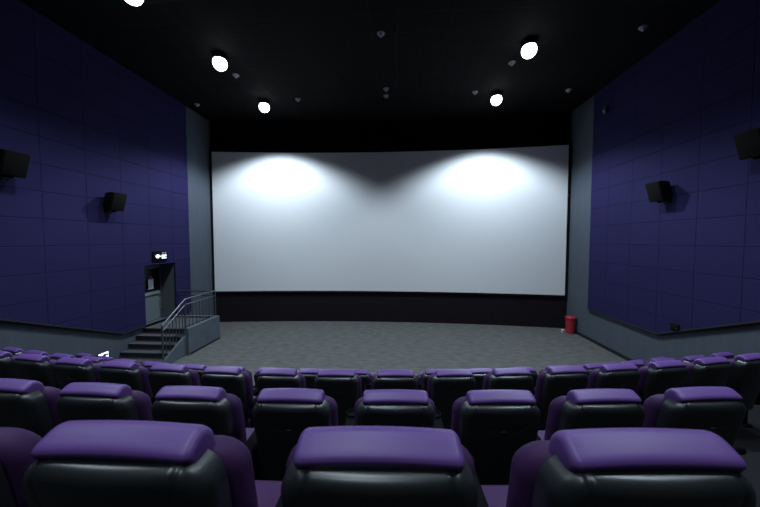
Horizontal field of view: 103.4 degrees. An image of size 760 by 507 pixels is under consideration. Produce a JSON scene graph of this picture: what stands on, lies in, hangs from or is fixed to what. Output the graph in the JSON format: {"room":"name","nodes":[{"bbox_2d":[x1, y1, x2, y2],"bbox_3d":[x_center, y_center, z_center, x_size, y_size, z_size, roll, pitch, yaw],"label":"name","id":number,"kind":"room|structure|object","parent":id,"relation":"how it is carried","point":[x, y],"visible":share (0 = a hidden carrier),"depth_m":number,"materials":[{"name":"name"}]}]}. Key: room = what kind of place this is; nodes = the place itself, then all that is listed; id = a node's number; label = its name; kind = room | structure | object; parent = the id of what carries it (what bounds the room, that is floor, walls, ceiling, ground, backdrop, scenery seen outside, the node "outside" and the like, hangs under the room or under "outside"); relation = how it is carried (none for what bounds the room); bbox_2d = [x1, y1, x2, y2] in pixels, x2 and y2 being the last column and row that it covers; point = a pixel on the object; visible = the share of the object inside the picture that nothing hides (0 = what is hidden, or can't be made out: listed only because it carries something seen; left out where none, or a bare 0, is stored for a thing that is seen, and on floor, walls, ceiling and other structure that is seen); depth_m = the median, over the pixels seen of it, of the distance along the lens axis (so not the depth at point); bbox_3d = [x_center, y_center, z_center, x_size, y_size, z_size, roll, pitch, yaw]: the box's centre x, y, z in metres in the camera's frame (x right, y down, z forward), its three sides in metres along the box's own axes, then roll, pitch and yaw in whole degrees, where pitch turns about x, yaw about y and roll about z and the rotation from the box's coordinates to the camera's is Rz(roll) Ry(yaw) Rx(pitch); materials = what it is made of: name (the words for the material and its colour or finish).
{"room":"auditorium","nodes":[
{"label":"auditorium","id":0,"kind":"room"},
{"bbox_2d":[0,0,190,332],"bbox_3d":[-7.434,-1.223,3.146,0.060,7.400,15.450,0,3,4],"label":"wall","id":1,"kind":"structure","parent":0,"point":[89,126],"depth_m":7.17,"materials":[{"name":"blue fabric"}]},
{"bbox_2d":[0,149,29,179],"bbox_3d":[-7.051,-1.675,5.715,0.379,0.512,0.413,0,3,4],"label":"wall speaker","id":2,"kind":"object","parent":1,"relation":"attached to","point":[13,164],"visible":1,"depth_m":5.69,"materials":[{"name":"black plastic"}]},
{"bbox_2d":[0,318,145,333],"bbox_3d":[-7.491,-0.209,2.192,0.072,5.421,13.450,0,3,4],"label":"trim","id":3,"kind":"structure","parent":1,"relation":"attached to","point":[1,319],"depth_m":6.82,"materials":[{"name":"black"}]},
{"bbox_2d":[103,192,126,212],"bbox_3d":[-6.920,-1.320,7.819,0.379,0.512,0.413,0,3,4],"label":"wall speaker","id":4,"kind":"object","parent":1,"relation":"attached to","point":[113,201],"visible":1,"depth_m":7.72,"materials":[{"name":"black plastic"}]},
{"bbox_2d":[110,193,126,210],"bbox_3d":[-6.798,-1.334,7.810,0.134,0.416,0.370,0,3,4],"label":"grille","id":5,"kind":"object","parent":4,"relation":"attached to","point":[117,200],"depth_m":7.77,"materials":[{"name":"black fabric"}]},
{"bbox_2d":[152,251,166,260],"bbox_3d":[-6.978,0.082,9.520,0.059,0.300,0.560,0,3,4],"label":"exit sign","id":6,"kind":"object","parent":1,"relation":"attached to","point":[158,255],"visible":1,"depth_m":9.48,"materials":[{"name":"black paint"}]},
{"bbox_2d":[0,107,214,358],"bbox_3d":[-7.651,-0.896,4.328,0.520,8.200,17.750,0,3,4],"label":"wall","id":7,"kind":"structure","parent":0,"point":[52,340],"depth_m":10.96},
{"bbox_2d":[97,350,108,356],"bbox_3d":[-7.165,2.643,7.762,0.036,0.170,0.280,0,3,4],"label":"exit sign","id":8,"kind":"object","parent":7,"relation":"attached to","point":[106,353],"visible":0.63,"depth_m":7.78,"materials":[{"name":"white plastic"}]},
{"bbox_2d":[144,264,161,321],"bbox_3d":[-7.542,1.247,9.653,0.122,1.930,1.330,0,3,4],"label":"door","id":9,"kind":"structure","parent":7,"relation":"in","point":[153,302],"depth_m":9.95,"materials":[{"name":"grey paint"}]},
{"bbox_2d":[148,276,153,289],"bbox_3d":[-7.474,0.947,9.781,0.019,0.428,0.200,0,3,4],"label":"paper notice","id":10,"kind":"object","parent":9,"relation":"attached to","point":[150,281],"visible":1,"depth_m":9.77,"materials":[{"name":"white paper"}]},
{"bbox_2d":[144,317,171,327],"bbox_3d":[-7.323,2.246,9.685,0.520,0.060,1.250,0,3,4],"label":"floor","id":11,"kind":"structure","parent":0,"point":[161,318],"depth_m":9.88,"materials":[{"name":"grey carpet"}]},
{"bbox_2d":[19,0,719,121],"bbox_3d":[-0.355,-5.031,3.682,14.700,0.120,17.750,0,3,4],"label":"ceiling","id":12,"kind":"structure","parent":0,"point":[431,56],"depth_m":7.53,"materials":[{"name":"black paint"}]},
{"bbox_2d":[125,0,142,5],"bbox_3d":[-4.625,-4.859,5.589,0.350,0.395,0.350,0,3,4],"label":"ceiling lamp","id":13,"kind":"object","parent":12,"relation":"attached to","point":[132,2],"visible":1,"depth_m":5.60,"materials":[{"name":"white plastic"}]},
{"bbox_2d":[212,51,227,70],"bbox_3d":[-4.155,-4.958,7.791,0.350,0.395,0.350,0,3,4],"label":"ceiling lamp","id":14,"kind":"object","parent":12,"relation":"attached to","point":[219,61],"visible":1,"depth_m":7.67,"materials":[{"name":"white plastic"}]},
{"bbox_2d":[259,99,269,112],"bbox_3d":[-3.994,-5.074,10.354,0.350,0.395,0.350,0,3,4],"label":"ceiling lamp","id":15,"kind":"object","parent":12,"relation":"attached to","point":[264,104],"visible":1,"depth_m":10.23,"materials":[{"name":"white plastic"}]},
{"bbox_2d":[377,30,384,37],"bbox_3d":[0.022,-5.077,6.971,0.180,0.085,0.180,0,3,4],"label":"ceiling detector","id":16,"kind":"object","parent":12,"relation":"attached to","point":[380,33],"visible":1,"depth_m":6.94,"materials":[{"name":"grey plastic"}]},
{"bbox_2d":[491,91,501,105],"bbox_3d":[3.807,-5.049,9.813,0.350,0.395,0.350,0,3,4],"label":"ceiling lamp","id":17,"kind":"object","parent":12,"relation":"attached to","point":[496,96],"visible":1,"depth_m":9.69,"materials":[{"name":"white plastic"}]},
{"bbox_2d":[521,37,536,58],"bbox_3d":[3.606,-4.934,7.254,0.350,0.395,0.350,0,3,4],"label":"ceiling lamp","id":18,"kind":"object","parent":12,"relation":"attached to","point":[529,45],"visible":1,"depth_m":7.14,"materials":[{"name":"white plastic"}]},
{"bbox_2d":[638,24,648,31],"bbox_3d":[5.941,-5.067,6.769,0.180,0.085,0.180,0,3,4],"label":"ceiling detector","id":19,"kind":"object","parent":12,"relation":"attached to","point":[642,28],"visible":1,"depth_m":6.74,"materials":[{"name":"grey plastic"}]},
{"bbox_2d":[172,321,626,385],"bbox_3d":[-0.355,3.281,4.057,14.700,0.120,17.750,0,3,4],"label":"floor","id":20,"kind":"structure","parent":0,"point":[418,347],"depth_m":9.41,"materials":[{"name":"grey carpet"}]},
{"bbox_2d":[119,290,219,363],"bbox_3d":[-6.347,2.149,9.154,1.513,1.683,2.457,0,3,4],"label":"staircase","id":21,"kind":"structure","parent":20,"relation":"on","point":[169,341],"depth_m":8.82,"materials":[{"name":"grey carpet"}]},
{"bbox_2d":[214,293,565,327],"bbox_3d":[0.157,2.246,12.238,13.990,1.210,0.560,0,3,4],"label":"skirt","id":22,"kind":"object","parent":20,"relation":"on","point":[530,311],"visible":0.98,"depth_m":12.41,"materials":[{"name":"black fabric"}]},
{"bbox_2d":[210,142,570,296],"bbox_3d":[0.154,-1.273,12.039,13.990,5.840,0.580,0,3,4],"label":"screen","id":23,"kind":"object","parent":22,"relation":"on","point":[484,220],"visible":0.98,"depth_m":12.20,"materials":[{"name":"white fabric"}]},
{"bbox_2d":[565,315,575,333],"bbox_3d":[6.959,2.594,10.962,0.356,0.630,0.356,0,3,4],"label":"bin","id":24,"kind":"object","parent":20,"relation":"on","point":[570,321],"visible":1,"depth_m":10.84,"materials":[{"name":"red metal"}]},
{"bbox_2d":[565,96,759,360],"bbox_3d":[6.780,-0.855,3.421,0.200,8.200,17.750,0,3,4],"label":"wall","id":25,"kind":"structure","parent":0,"point":[635,343],"depth_m":10.08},
{"bbox_2d":[575,330,631,360],"bbox_3d":[7.003,2.951,8.919,0.024,0.100,6.900,0,3,4],"label":"baseboard","id":26,"kind":"structure","parent":25,"relation":"attached to","point":[576,332],"depth_m":9.38,"materials":[{"name":"black"}]},
{"bbox_2d":[588,0,759,332],"bbox_3d":[6.580,-1.339,2.284,0.060,7.090,15.500,0,3,4],"label":"wall","id":27,"kind":"structure","parent":0,"point":[674,116],"depth_m":6.74,"materials":[{"name":"blue fabric"}]},
{"bbox_2d":[603,106,607,113],"bbox_3d":[6.934,-4.421,9.244,0.124,0.240,0.100,0,3,4],"label":"wall sensor","id":28,"kind":"object","parent":27,"relation":"attached to","point":[605,111],"visible":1,"depth_m":9.20,"materials":[{"name":"grey plastic"}]},
{"bbox_2d":[645,181,672,203],"bbox_3d":[6.667,-1.450,7.158,0.379,0.512,0.413,0,3,4],"label":"wall speaker","id":29,"kind":"object","parent":27,"relation":"attached to","point":[658,191],"visible":1,"depth_m":7.05,"materials":[{"name":"black plastic"}]},
{"bbox_2d":[645,182,662,201],"bbox_3d":[6.545,-1.465,7.165,0.134,0.416,0.370,0,3,4],"label":"grille","id":30,"kind":"object","parent":29,"relation":"attached to","point":[654,190],"depth_m":7.13,"materials":[{"name":"black fabric"}]},
{"bbox_2d":[587,308,759,334],"bbox_3d":[6.574,-0.478,2.323,0.072,5.446,15.500,0,3,4],"label":"trim","id":31,"kind":"structure","parent":27,"relation":"attached to","point":[756,321],"depth_m":6.59,"materials":[{"name":"black"}]},
{"bbox_2d":[669,322,678,330],"bbox_3d":[6.809,1.680,6.924,0.048,0.141,0.233,0,3,4],"label":"wall socket","id":32,"kind":"object","parent":27,"relation":"attached to","point":[674,326],"visible":1,"depth_m":6.91,"materials":[{"name":"black plastic"}]},
{"bbox_2d":[733,127,759,161],"bbox_3d":[6.546,-1.883,5.220,0.379,0.512,0.413,0,3,4],"label":"wall speaker","id":33,"kind":"object","parent":27,"relation":"attached to","point":[747,143],"visible":1,"depth_m":5.22,"materials":[{"name":"black plastic"}]},
{"bbox_2d":[735,404,759,452],"bbox_3d":[-0.346,2.695,3.846,14.174,1.070,2.581,0,3,1],"label":"floor","id":34,"kind":"structure","parent":0,"point":[749,438],"depth_m":3.60,"materials":[{"name":"black carpet"}]},
{"bbox_2d":[0,351,17,378],"bbox_3d":[-4.497,1.654,3.861,0.601,1.007,0.687,1,3,13],"label":"armchair","id":35,"kind":"object","parent":34,"relation":"on","point":[7,370],"visible":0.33,"depth_m":3.55,"materials":[{"name":"black leather"}]},
{"bbox_2d":[13,354,60,389],"bbox_3d":[-3.917,1.660,3.738,0.601,1.007,0.687,1,3,11],"label":"armchair","id":36,"kind":"object","parent":34,"relation":"on","point":[35,367],"visible":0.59,"depth_m":3.42,"materials":[{"name":"black leather"}]},
{"bbox_2d":[54,357,100,389],"bbox_3d":[-3.333,1.665,3.632,0.601,1.007,0.687,0,3,10],"label":"armchair","id":37,"kind":"object","parent":34,"relation":"on","point":[67,370],"visible":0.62,"depth_m":3.32,"materials":[{"name":"black leather"}]},
{"bbox_2d":[99,361,154,404],"bbox_3d":[-2.747,1.669,3.542,0.601,1.007,0.687,0,3,8],"label":"armchair","id":38,"kind":"object","parent":34,"relation":"on","point":[133,375],"visible":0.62,"depth_m":3.23,"materials":[{"name":"black leather"}]},
{"bbox_2d":[148,364,200,400],"bbox_3d":[-2.159,1.672,3.469,0.601,1.007,0.687,0,3,6],"label":"armchair","id":39,"kind":"object","parent":34,"relation":"on","point":[160,375],"visible":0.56,"depth_m":3.15,"materials":[{"name":"black leather"}]},
{"bbox_2d":[201,366,258,427],"bbox_3d":[-1.568,1.674,3.413,0.601,1.007,0.687,0,3,5],"label":"armchair","id":40,"kind":"object","parent":34,"relation":"on","point":[235,381],"visible":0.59,"depth_m":3.10,"materials":[{"name":"black leather"}]},
{"bbox_2d":[247,396,255,427],"bbox_3d":[-1.615,1.849,3.519,0.460,0.130,0.500,0,3,5],"label":"seat cushion","id":41,"kind":"object","parent":40,"relation":"on","point":[249,419],"depth_m":3.27,"materials":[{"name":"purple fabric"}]},
{"bbox_2d":[257,368,314,393],"bbox_3d":[-0.977,1.676,3.374,0.601,1.007,0.687,0,3,3],"label":"armchair","id":42,"kind":"object","parent":34,"relation":"on","point":[269,377],"visible":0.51,"depth_m":3.04,"materials":[{"name":"black leather"}]},
{"bbox_2d":[314,369,370,425],"bbox_3d":[-0.384,1.677,3.352,0.601,1.007,0.687,0,3,1],"label":"armchair","id":43,"kind":"object","parent":34,"relation":"on","point":[344,386],"visible":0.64,"depth_m":3.03,"materials":[{"name":"black leather"}]},
{"bbox_2d":[371,369,422,389],"bbox_3d":[0.209,1.677,3.347,0.601,1.007,0.687,0,3,0],"label":"armchair","id":44,"kind":"object","parent":34,"relation":"on","point":[386,378],"visible":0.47,"depth_m":3.01,"materials":[{"name":"black leather"}]},
{"bbox_2d":[427,369,475,429],"bbox_3d":[0.802,1.677,3.358,0.601,1.007,0.687,0,3,-2],"label":"armchair","id":45,"kind":"object","parent":34,"relation":"on","point":[445,386],"visible":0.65,"depth_m":3.03,"materials":[{"name":"black leather"}]},
{"bbox_2d":[482,368,539,406],"bbox_3d":[1.394,1.676,3.387,0.601,1.007,0.687,0,3,-3],"label":"armchair","id":46,"kind":"object","parent":34,"relation":"on","point":[499,378],"visible":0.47,"depth_m":3.05,"materials":[{"name":"black leather"}]},
{"bbox_2d":[534,366,587,429],"bbox_3d":[1.985,1.673,3.432,0.601,1.007,0.687,0,3,-5],"label":"armchair","id":47,"kind":"object","parent":34,"relation":"on","point":[557,381],"visible":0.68,"depth_m":3.11,"materials":[{"name":"black leather"}]},
{"bbox_2d":[586,363,642,400],"bbox_3d":[2.575,1.671,3.494,0.601,1.007,0.687,0,3,-7],"label":"armchair","id":48,"kind":"object","parent":34,"relation":"on","point":[619,375],"visible":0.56,"depth_m":3.16,"materials":[{"name":"black leather"}]},
{"bbox_2d":[636,360,687,405],"bbox_3d":[3.163,1.667,3.573,0.601,1.007,0.687,0,3,-8],"label":"armchair","id":49,"kind":"object","parent":34,"relation":"on","point":[657,377],"visible":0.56,"depth_m":3.25,"materials":[{"name":"black leather"}]},
{"bbox_2d":[684,357,731,386],"bbox_3d":[3.748,1.663,3.669,0.601,1.007,0.687,0,3,-10],"label":"armchair","id":50,"kind":"object","parent":34,"relation":"on","point":[709,371],"visible":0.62,"depth_m":3.34,"materials":[{"name":"black leather"}]},
{"bbox_2d":[725,353,759,428],"bbox_3d":[4.330,1.658,3.781,0.601,1.007,0.687,-1,3,-12],"label":"armchair","id":51,"kind":"object","parent":34,"relation":"on","point":[744,378],"visible":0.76,"depth_m":3.47,"materials":[{"name":"black leather"}]},
{"bbox_2d":[740,452,759,506],"bbox_3d":[-0.433,2.525,2.502,14.121,1.530,1.926,0,3,2],"label":"floor","id":52,"kind":"structure","parent":0,"point":[752,460],"depth_m":2.44,"materials":[{"name":"black carpet"}]},
{"bbox_2d":[0,378,60,437],"bbox_3d":[-2.228,1.272,2.136,0.601,1.007,0.687,0,3,6],"label":"armchair","id":53,"kind":"object","parent":52,"relation":"on","point":[30,405],"visible":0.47,"depth_m":1.82,"materials":[{"name":"black leather"}]},
{"bbox_2d":[56,382,152,422],"bbox_3d":[-1.635,1.274,2.085,0.601,1.007,0.687,0,3,4],"label":"armchair","id":54,"kind":"object","parent":52,"relation":"on","point":[78,400],"visible":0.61,"depth_m":1.76,"materials":[{"name":"black leather"}]},
{"bbox_2d":[151,386,263,479],"bbox_3d":[-1.042,1.276,2.046,0.601,1.007,0.687,0,3,3],"label":"armchair","id":55,"kind":"object","parent":52,"relation":"on","point":[214,408],"visible":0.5,"depth_m":1.73,"materials":[{"name":"black leather"}]},
{"bbox_2d":[246,428,254,438],"bbox_3d":[-1.091,1.450,2.151,0.460,0.130,0.500,0,3,3],"label":"seat cushion","id":56,"kind":"object","parent":55,"relation":"on","point":[249,431],"depth_m":2.32,"materials":[{"name":"purple fabric"}]},
{"bbox_2d":[252,388,354,480],"bbox_3d":[-0.448,1.277,2.020,0.601,1.007,0.687,0,3,2],"label":"armchair","id":57,"kind":"object","parent":52,"relation":"on","point":[280,415],"visible":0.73,"depth_m":1.70,"materials":[{"name":"black leather"}]},
{"bbox_2d":[354,389,443,428],"bbox_3d":[0.147,1.277,2.007,0.601,1.007,0.687,0,3,1],"label":"armchair","id":58,"kind":"object","parent":52,"relation":"on","point":[380,407],"visible":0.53,"depth_m":1.67,"materials":[{"name":"black leather"}]},
{"bbox_2d":[451,389,541,484],"bbox_3d":[0.742,1.277,2.006,0.601,1.007,0.687,0,3,0],"label":"armchair","id":59,"kind":"object","parent":52,"relation":"on","point":[492,425],"visible":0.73,"depth_m":1.69,"materials":[{"name":"black leather"}]},
{"bbox_2d":[538,389,644,439],"bbox_3d":[1.336,1.277,2.017,0.601,1.007,0.687,0,3,-2],"label":"armchair","id":60,"kind":"object","parent":52,"relation":"on","point":[581,408],"visible":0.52,"depth_m":1.68,"materials":[{"name":"black leather"}]},
{"bbox_2d":[538,430,544,439],"bbox_3d":[1.279,1.451,2.117,0.460,0.130,0.500,0,3,-2],"label":"seat cushion","id":61,"kind":"object","parent":60,"relation":"on","point":[541,433],"depth_m":2.29,"materials":[{"name":"purple fabric"}]},
{"bbox_2d":[642,386,745,454],"bbox_3d":[1.931,1.276,2.042,0.601,1.007,0.687,0,3,-3],"label":"armchair","id":62,"kind":"object","parent":52,"relation":"on","point":[720,411],"visible":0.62,"depth_m":1.71,"materials":[{"name":"black leather"}]},
{"bbox_3d":[-0.284,2.892,5.180,14.094,0.555,2.633,0,3,4],"label":"floor","id":63,"kind":"structure","parent":0,"visible":0},
{"bbox_2d":[2,347,26,355],"bbox_3d":[-6.168,2.101,5.395,0.601,1.007,0.687,1,3,16],"label":"armchair","id":64,"kind":"object","parent":63,"relation":"on","point":[15,351],"visible":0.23,"depth_m":5.09,"materials":[{"name":"purple leather"}]},
{"bbox_2d":[24,350,50,357],"bbox_3d":[-5.594,2.107,5.245,0.601,1.007,0.687,1,3,14],"label":"armchair","id":65,"kind":"object","parent":63,"relation":"on","point":[28,351],"visible":0.13,"depth_m":4.96,"materials":[{"name":"purple leather"}]},
{"bbox_2d":[50,353,74,359],"bbox_3d":[-5.016,2.114,5.109,0.601,1.007,0.687,1,3,13],"label":"armchair","id":66,"kind":"object","parent":63,"relation":"on","point":[56,356],"visible":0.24,"depth_m":4.81,"materials":[{"name":"purple leather"}]},
{"bbox_2d":[81,356,104,364],"bbox_3d":[-4.434,2.119,4.987,0.601,1.007,0.687,1,3,11],"label":"armchair","id":67,"kind":"object","parent":63,"relation":"on","point":[97,360],"visible":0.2,"depth_m":4.68,"materials":[{"name":"purple leather"}]},
{"bbox_2d":[112,359,143,366],"bbox_3d":[-3.850,2.124,4.880,0.601,1.007,0.687,0,3,10],"label":"armchair","id":68,"kind":"object","parent":63,"relation":"on","point":[113,359],"visible":0.09,"depth_m":4.61,"materials":[{"name":"purple leather"}]},
{"bbox_2d":[143,362,168,371],"bbox_3d":[-3.264,2.128,4.788,0.601,1.007,0.687,0,3,8],"label":"armchair","id":69,"kind":"object","parent":63,"relation":"on","point":[148,365],"visible":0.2,"depth_m":4.49,"materials":[{"name":"purple leather"}]},
{"bbox_2d":[182,364,206,385],"bbox_3d":[-2.675,2.131,4.710,0.601,1.007,0.687,0,3,7],"label":"armchair","id":70,"kind":"object","parent":63,"relation":"on","point":[199,369],"visible":0.17,"depth_m":4.38,"materials":[{"name":"purple leather"}]},
{"bbox_2d":[229,366,257,395],"bbox_3d":[-2.085,2.134,4.648,0.601,1.007,0.687,0,3,5],"label":"armchair","id":71,"kind":"object","parent":63,"relation":"on","point":[255,390],"visible":0.1,"depth_m":4.42,"materials":[{"name":"purple leather"}]},
{"bbox_2d":[256,367,273,388],"bbox_3d":[-1.493,2.136,4.600,0.601,1.007,0.687,0,3,4],"label":"armchair","id":72,"kind":"object","parent":63,"relation":"on","point":[260,368],"visible":0.12,"depth_m":4.30,"materials":[{"name":"purple leather"}]},
{"bbox_2d":[299,368,319,388],"bbox_3d":[-0.900,2.138,4.567,0.601,1.007,0.687,0,3,3],"label":"armchair","id":73,"kind":"object","parent":63,"relation":"on","point":[310,374],"visible":0.23,"depth_m":4.24,"materials":[{"name":"black leather"}]},
{"bbox_2d":[351,369,371,396],"bbox_3d":[-0.306,2.139,4.549,0.601,1.007,0.687,0,3,1],"label":"armchair","id":74,"kind":"object","parent":63,"relation":"on","point":[366,377],"visible":0.2,"depth_m":4.22,"materials":[{"name":"black leather"}]},
{"bbox_2d":[420,369,437,391],"bbox_3d":[0.881,2.138,4.558,0.601,1.007,0.687,0,3,-2],"label":"armchair","id":75,"kind":"object","parent":63,"relation":"on","point":[424,376],"visible":0.17,"depth_m":4.25,"materials":[{"name":"black leather"}]},
{"bbox_2d":[470,368,492,389],"bbox_3d":[1.474,2.137,4.585,0.601,1.007,0.687,0,3,-3],"label":"armchair","id":76,"kind":"object","parent":63,"relation":"on","point":[478,373],"visible":0.24,"depth_m":4.25,"materials":[{"name":"purple leather"}]},
{"bbox_2d":[510,367,535,395],"bbox_3d":[2.067,2.135,4.627,0.601,1.007,0.687,0,3,-5],"label":"armchair","id":77,"kind":"object","parent":63,"relation":"on","point":[533,375],"visible":0.19,"depth_m":4.32,"materials":[{"name":"black leather"}]},
{"bbox_2d":[539,365,569,372],"bbox_3d":[2.658,2.133,4.683,0.601,1.007,0.687,0,3,-6],"label":"armchair","id":78,"kind":"object","parent":63,"relation":"on","point":[547,367],"visible":0.05,"depth_m":4.40,"materials":[{"name":"purple leather"}]},
{"bbox_2d":[583,363,606,375],"bbox_3d":[3.247,2.130,4.755,0.601,1.007,0.687,0,3,-7],"label":"armchair","id":79,"kind":"object","parent":63,"relation":"on","point":[588,367],"visible":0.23,"depth_m":4.42,"materials":[{"name":"purple leather"}]},
{"bbox_2d":[620,361,644,368],"bbox_3d":[3.834,2.126,4.841,0.601,1.007,0.687,0,3,-9],"label":"armchair","id":80,"kind":"object","parent":63,"relation":"on","point":[638,364],"visible":0.17,"depth_m":4.52,"materials":[{"name":"purple leather"}]},
{"bbox_2d":[645,358,675,365],"bbox_3d":[4.420,2.121,4.942,0.601,1.007,0.687,0,3,-10],"label":"armchair","id":81,"kind":"object","parent":63,"relation":"on","point":[662,359],"visible":0.06,"depth_m":4.64,"materials":[{"name":"purple leather"}]},
{"bbox_2d":[679,355,705,363],"bbox_3d":[5.002,2.116,5.057,0.601,1.007,0.687,-1,3,-12],"label":"armchair","id":82,"kind":"object","parent":63,"relation":"on","point":[687,359],"visible":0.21,"depth_m":4.73,"materials":[{"name":"purple leather"}]},
{"bbox_2d":[706,352,733,358],"bbox_3d":[5.581,2.110,5.188,0.601,1.007,0.687,-1,3,-13],"label":"armchair","id":83,"kind":"object","parent":63,"relation":"on","point":[728,355],"visible":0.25,"depth_m":4.86,"materials":[{"name":"purple leather"}]},
{"bbox_3d":[-0.209,3.110,6.374,14.094,0.012,2.664,0,3,4],"label":"floor","id":84,"kind":"structure","parent":0,"visible":0},
{"bbox_2d":[75,353,94,357],"bbox_3d":[-6.090,2.592,6.560,0.601,1.007,0.687,1,3,16],"label":"armchair","id":85,"kind":"object","parent":84,"relation":"on","point":[78,355],"visible":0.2,"depth_m":6.27,"materials":[{"name":"purple leather"}]},
{"bbox_2d":[98,356,113,360],"bbox_3d":[-5.517,2.599,6.404,0.601,1.007,0.687,1,3,15],"label":"armchair","id":86,"kind":"object","parent":84,"relation":"on","point":[106,358],"visible":0.18,"depth_m":6.10,"materials":[{"name":"purple leather"}]},
{"bbox_2d":[254,369,257,386],"bbox_3d":[-2.014,2.626,5.789,0.601,1.007,0.687,0,3,6],"label":"armchair","id":87,"kind":"object","parent":84,"relation":"on","point":[256,372],"visible":0.12,"depth_m":5.49,"materials":[{"name":"purple leather"}]},
{"bbox_2d":[645,357,665,363],"bbox_3d":[5.641,2.600,6.379,0.601,1.007,0.687,-1,3,-14],"label":"armchair","id":88,"kind":"object","parent":84,"relation":"on","point":[650,359],"visible":0.11,"depth_m":6.08,"materials":[{"name":"purple leather"}]},
{"bbox_3d":[-0.529,2.369,1.250,14.094,1.955,3.054,0,3,4],"label":"floor","id":89,"kind":"structure","parent":0,"visible":0},
{"bbox_2d":[0,427,41,506],"bbox_3d":[-1.127,0.896,1.032,0.601,1.007,0.687,0,3,4],"label":"armchair","id":90,"kind":"object","parent":89,"relation":"on","point":[17,445],"visible":0.2,"depth_m":0.80,"materials":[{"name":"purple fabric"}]},
{"bbox_2d":[22,420,281,506],"bbox_3d":[-0.535,0.897,0.996,0.601,1.007,0.687,0,3,3],"label":"armchair","id":91,"kind":"object","parent":89,"relation":"on","point":[78,463],"visible":0.92,"depth_m":0.67,"materials":[{"name":"black leather"}]},
{"bbox_2d":[255,480,281,506],"bbox_3d":[-0.584,1.072,1.100,0.460,0.130,0.500,0,3,3],"label":"seat cushion","id":92,"kind":"object","parent":91,"relation":"on","point":[268,492],"depth_m":1.25,"materials":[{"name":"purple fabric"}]},
{"bbox_2d":[281,426,488,506],"bbox_3d":[0.059,0.898,0.976,0.601,1.007,0.687,0,3,1],"label":"armchair","id":93,"kind":"object","parent":89,"relation":"on","point":[328,466],"visible":1,"depth_m":0.64,"materials":[{"name":"black leather"}]},
{"bbox_2d":[481,428,756,506],"bbox_3d":[0.652,0.899,0.970,0.601,1.007,0.687,0,3,0],"label":"armchair","id":94,"kind":"object","parent":89,"relation":"on","point":[593,467],"visible":0.99,"depth_m":0.64,"materials":[{"name":"purple leather"}]},
{"bbox_2d":[481,485,508,506],"bbox_3d":[0.598,1.073,1.072,0.460,0.130,0.500,0,3,0],"label":"seat cushion","id":95,"kind":"object","parent":94,"relation":"on","point":[495,495],"depth_m":1.24,"materials":[{"name":"purple fabric"}]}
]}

